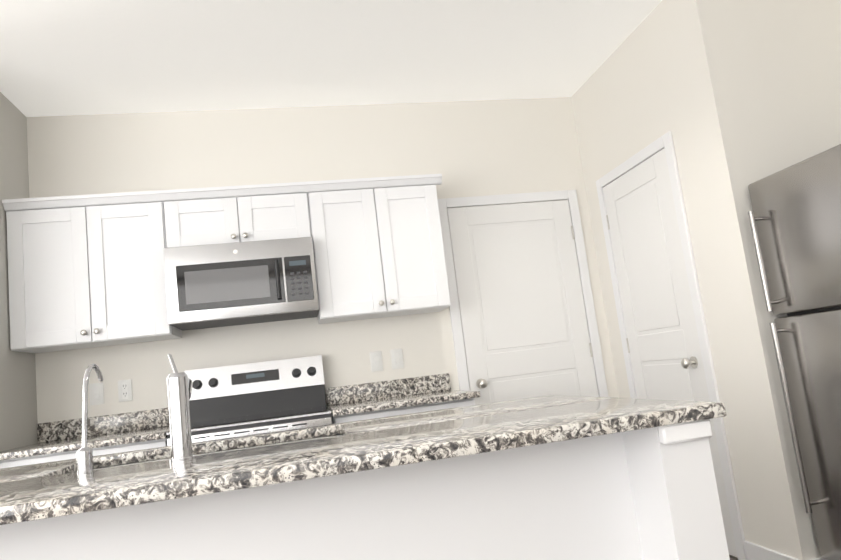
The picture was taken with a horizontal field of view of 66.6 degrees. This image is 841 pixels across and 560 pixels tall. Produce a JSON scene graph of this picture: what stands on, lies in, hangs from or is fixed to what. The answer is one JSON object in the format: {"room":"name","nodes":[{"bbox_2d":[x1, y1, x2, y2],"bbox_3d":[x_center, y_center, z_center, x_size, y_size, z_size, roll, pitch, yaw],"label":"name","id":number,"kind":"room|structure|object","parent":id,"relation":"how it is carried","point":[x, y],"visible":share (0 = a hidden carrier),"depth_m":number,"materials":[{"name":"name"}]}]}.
{"room":"kitchen","nodes":[
{"label":"kitchen","id":0,"kind":"room"},
{"bbox_2d":[0,92,37,450],"bbox_3d":[-2.164,0.372,3.074,0.300,2.740,0.750,-5,-8,-11],"label":"wall","id":1,"kind":"structure","parent":0,"point":[18,412],"depth_m":3.27,"materials":[{"name":"grey paint"}]},
{"bbox_2d":[26,97,618,423],"bbox_3d":[-1.752,0.397,3.610,7.910,2.740,0.150,-5,-8,-11],"label":"wall","id":2,"kind":"structure","parent":0,"point":[486,147],"depth_m":3.84,"materials":[{"name":"white paint"}]},
{"bbox_2d":[6,202,181,352],"bbox_3d":[-1.725,-0.014,3.420,0.757,0.710,0.353,-5,-8,-11],"label":"upper cabinet","id":3,"kind":"object","parent":2,"relation":"attached to","point":[85,277],"visible":0.98,"depth_m":3.28,"materials":[{"name":"white wood"}]},
{"bbox_2d":[89,382,103,405],"bbox_3d":[-1.764,0.621,3.489,0.072,0.117,0.010,-5,-8,-11],"label":"switch plate","id":4,"kind":"object","parent":2,"relation":"attached to","point":[96,390],"visible":1,"depth_m":3.49,"materials":[{"name":"white plastic"}]},
{"bbox_2d":[37,408,168,442],"bbox_3d":[-1.660,0.779,3.475,0.761,0.100,0.020,-5,-8,-11],"label":"backsplash","id":5,"kind":"structure","parent":2,"relation":"attached to","point":[99,425],"depth_m":3.46,"materials":[{"name":"stone"}]},
{"bbox_2d":[118,379,132,401],"bbox_3d":[-1.622,0.608,3.518,0.072,0.117,0.008,-5,-8,-11],"label":"electrical outlet plate","id":6,"kind":"object","parent":2,"relation":"attached to","point":[124,390],"visible":1,"depth_m":3.52,"materials":[{"name":"white plastic"}]},
{"bbox_2d":[164,193,311,247],"bbox_3d":[-1.008,-0.299,3.599,0.760,0.270,0.353,-5,-8,-11],"label":"upper cabinet","id":7,"kind":"object","parent":2,"relation":"attached to","point":[227,220],"visible":0.9,"depth_m":3.46,"materials":[{"name":"white wood"}]},
{"bbox_2d":[2,174,441,211],"bbox_3d":[-1.023,-0.457,3.624,2.287,0.050,0.350,-5,-8,-11],"label":"crown molding","id":8,"kind":"structure","parent":7,"relation":"on","point":[39,203],"depth_m":3.44,"materials":[{"name":"white wood"}]},
{"bbox_2d":[163,237,318,330],"bbox_3d":[-0.958,0.023,3.501,0.755,0.394,0.461,-5,-8,-11],"label":"over-the-range microwave","id":9,"kind":"object","parent":7,"relation":"attached to","point":[228,284],"visible":1,"depth_m":3.33,"materials":[{"name":"grey metal"}]},
{"bbox_2d":[370,351,382,371],"bbox_3d":[-0.260,0.481,3.792,0.072,0.117,0.010,-5,-8,-11],"label":"switch plate","id":10,"kind":"object","parent":2,"relation":"attached to","point":[376,361],"visible":1,"depth_m":3.79,"materials":[{"name":"white plastic"}]},
{"bbox_2d":[308,185,450,323],"bbox_3d":[-0.251,-0.150,3.717,0.735,0.710,0.353,-5,-8,-11],"label":"upper cabinet","id":11,"kind":"object","parent":2,"relation":"attached to","point":[378,252],"visible":1,"depth_m":3.58,"materials":[{"name":"white wood"}]},
{"bbox_2d":[325,373,450,405],"bbox_3d":[-0.184,0.642,3.773,0.738,0.100,0.020,-5,-8,-11],"label":"backsplash","id":12,"kind":"structure","parent":2,"relation":"attached to","point":[384,389],"depth_m":3.76,"materials":[{"name":"stone"}]},
{"bbox_2d":[390,349,403,368],"bbox_3d":[-0.138,0.470,3.817,0.072,0.117,0.010,-5,-8,-11],"label":"switch plate","id":13,"kind":"object","parent":2,"relation":"attached to","point":[397,358],"visible":1,"depth_m":3.81,"materials":[{"name":"white plastic"}]},
{"bbox_2d":[447,200,598,404],"bbox_3d":[0.691,0.504,3.929,0.817,2.022,0.079,-5,-8,-11],"label":"hall door","id":14,"kind":"structure","parent":2,"relation":"in","point":[522,310],"depth_m":4.01,"materials":[{"name":"white wood"}]},
{"bbox_2d":[438,190,608,396],"bbox_3d":[0.681,0.481,3.965,0.943,2.094,0.018,-5,-8,-11],"label":"door frame","id":15,"kind":"structure","parent":2,"relation":"attached to","point":[570,196],"depth_m":4.04,"materials":[{"name":"white wood"}]},
{"bbox_2d":[0,0,661,116],"bbox_3d":[-1.383,-1.531,0.514,8.360,0.120,7.200,-5,-8,-11],"label":"ceiling","id":16,"kind":"structure","parent":0,"point":[72,57],"depth_m":3.31,"materials":[{"name":"white paint"}]},
{"bbox_2d":[571,0,840,559],"bbox_3d":[1.699,-0.028,3.546,0.820,2.740,1.360,-5,-8,-11],"label":"wall","id":17,"kind":"structure","parent":0,"point":[736,98],"depth_m":2.99,"materials":[{"name":"white paint"}]},
{"bbox_2d":[603,148,736,556],"bbox_3d":[1.283,0.372,3.493,0.079,2.022,0.702,-5,-8,-11],"label":"pantry door","id":18,"kind":"structure","parent":17,"relation":"attached to","point":[663,344],"depth_m":3.48,"materials":[{"name":"white wood"}]},
{"bbox_2d":[596,131,746,559],"bbox_3d":[1.312,0.341,3.502,0.018,2.094,0.828,-5,-8,-11],"label":"door frame","id":19,"kind":"structure","parent":17,"relation":"attached to","point":[665,141],"depth_m":3.18,"materials":[{"name":"white wood"}]},
{"bbox_2d":[729,554,737,559],"bbox_3d":[-1.044,1.282,0.124,8.360,0.120,7.200,-5,-8,-11],"label":"floor","id":20,"kind":"structure","parent":0,"point":[733,557],"depth_m":3.05,"materials":[{"name":"brown wood"}]},
{"bbox_2d":[0,438,167,469],"bbox_3d":[-1.544,1.245,3.106,0.759,0.885,0.633,-5,-8,-11],"label":"base cabinet","id":21,"kind":"object","parent":20,"relation":"on","point":[23,461],"depth_m":2.90,"materials":[{"name":"white wood"}]},
{"bbox_2d":[0,426,169,459],"bbox_3d":[-1.595,0.793,3.160,0.761,0.030,0.652,-5,-8,-11],"label":"countertop","id":22,"kind":"structure","parent":21,"relation":"on","point":[96,441],"depth_m":2.89,"materials":[{"name":"stone"}]},
{"bbox_2d":[166,355,332,454],"bbox_3d":[-0.810,1.013,3.240,0.752,1.205,0.712,-5,-8,-11],"label":"electric range","id":23,"kind":"object","parent":20,"relation":"on","point":[232,401],"visible":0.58,"depth_m":3.55,"materials":[{"name":"grey metal"}]},
{"bbox_2d":[0,419,729,559],"bbox_3d":[-0.315,0.838,1.242,1.957,0.885,0.292,-5,-8,-11],"label":"island base","id":24,"kind":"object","parent":20,"relation":"on","point":[647,494],"depth_m":1.37,"materials":[{"name":"white"}]},
{"bbox_2d":[332,398,474,436],"bbox_3d":[-0.072,1.109,3.403,0.720,0.885,0.633,-5,-8,-11],"label":"base cabinet","id":25,"kind":"object","parent":20,"relation":"on","point":[400,411],"visible":0.02,"depth_m":3.19,"materials":[{"name":"white wood"}]},
{"bbox_2d":[327,390,479,415],"bbox_3d":[-0.119,0.657,3.458,0.738,0.030,0.652,-5,-8,-11],"label":"countertop","id":26,"kind":"structure","parent":25,"relation":"on","point":[391,403],"depth_m":3.19,"materials":[{"name":"stone"}]},
{"bbox_2d":[744,541,809,559],"bbox_3d":[1.543,1.228,2.786,0.018,0.100,0.363,-5,-8,-11],"label":"baseboard","id":27,"kind":"structure","parent":20,"relation":"on","point":[755,551],"depth_m":2.85,"materials":[{"name":"white wood"}]},
{"bbox_2d":[748,144,840,559],"bbox_3d":[1.949,0.306,2.388,0.788,1.708,0.825,-5,-8,-11],"label":"refrigerator","id":28,"kind":"object","parent":20,"relation":"on","point":[794,215],"visible":1,"depth_m":2.57,"materials":[{"name":"grey metal"}]},
{"bbox_3d":[-0.562,0.926,1.658,0.960,0.885,0.633,-5,-8,-11],"label":"cabinet","id":29,"kind":"object","parent":20,"relation":"on","visible":0},
{"bbox_2d":[0,395,725,524],"bbox_3d":[-0.414,0.437,1.616,1.990,0.030,0.955,-5,-8,-11],"label":"countertop","id":30,"kind":"structure","parent":29,"relation":"on","point":[32,492],"depth_m":1.33,"materials":[{"name":"stone"}]},
{"bbox_2d":[76,364,102,474],"bbox_3d":[-0.804,0.332,1.570,0.034,0.256,0.177,-5,-8,-11],"label":"dispenser","id":31,"kind":"object","parent":30,"relation":"on","point":[84,456],"visible":1,"depth_m":1.50,"materials":[{"name":"silver metal"}]},
{"bbox_2d":[166,354,195,461],"bbox_3d":[-0.621,0.321,1.662,0.060,0.259,0.325,-4,-8,-19],"label":"faucet","id":32,"kind":"object","parent":30,"relation":"on","point":[179,388],"visible":1,"depth_m":1.52,"materials":[{"name":"silver metal"}]},
{"bbox_2d":[94,434,341,469],"bbox_3d":[-0.566,0.593,1.756,0.798,0.200,0.448,-5,-8,-11],"label":"undermount sink","id":33,"kind":"object","parent":30,"relation":"in","point":[219,451],"depth_m":1.97,"materials":[{"name":"silver metal"}]}
]}

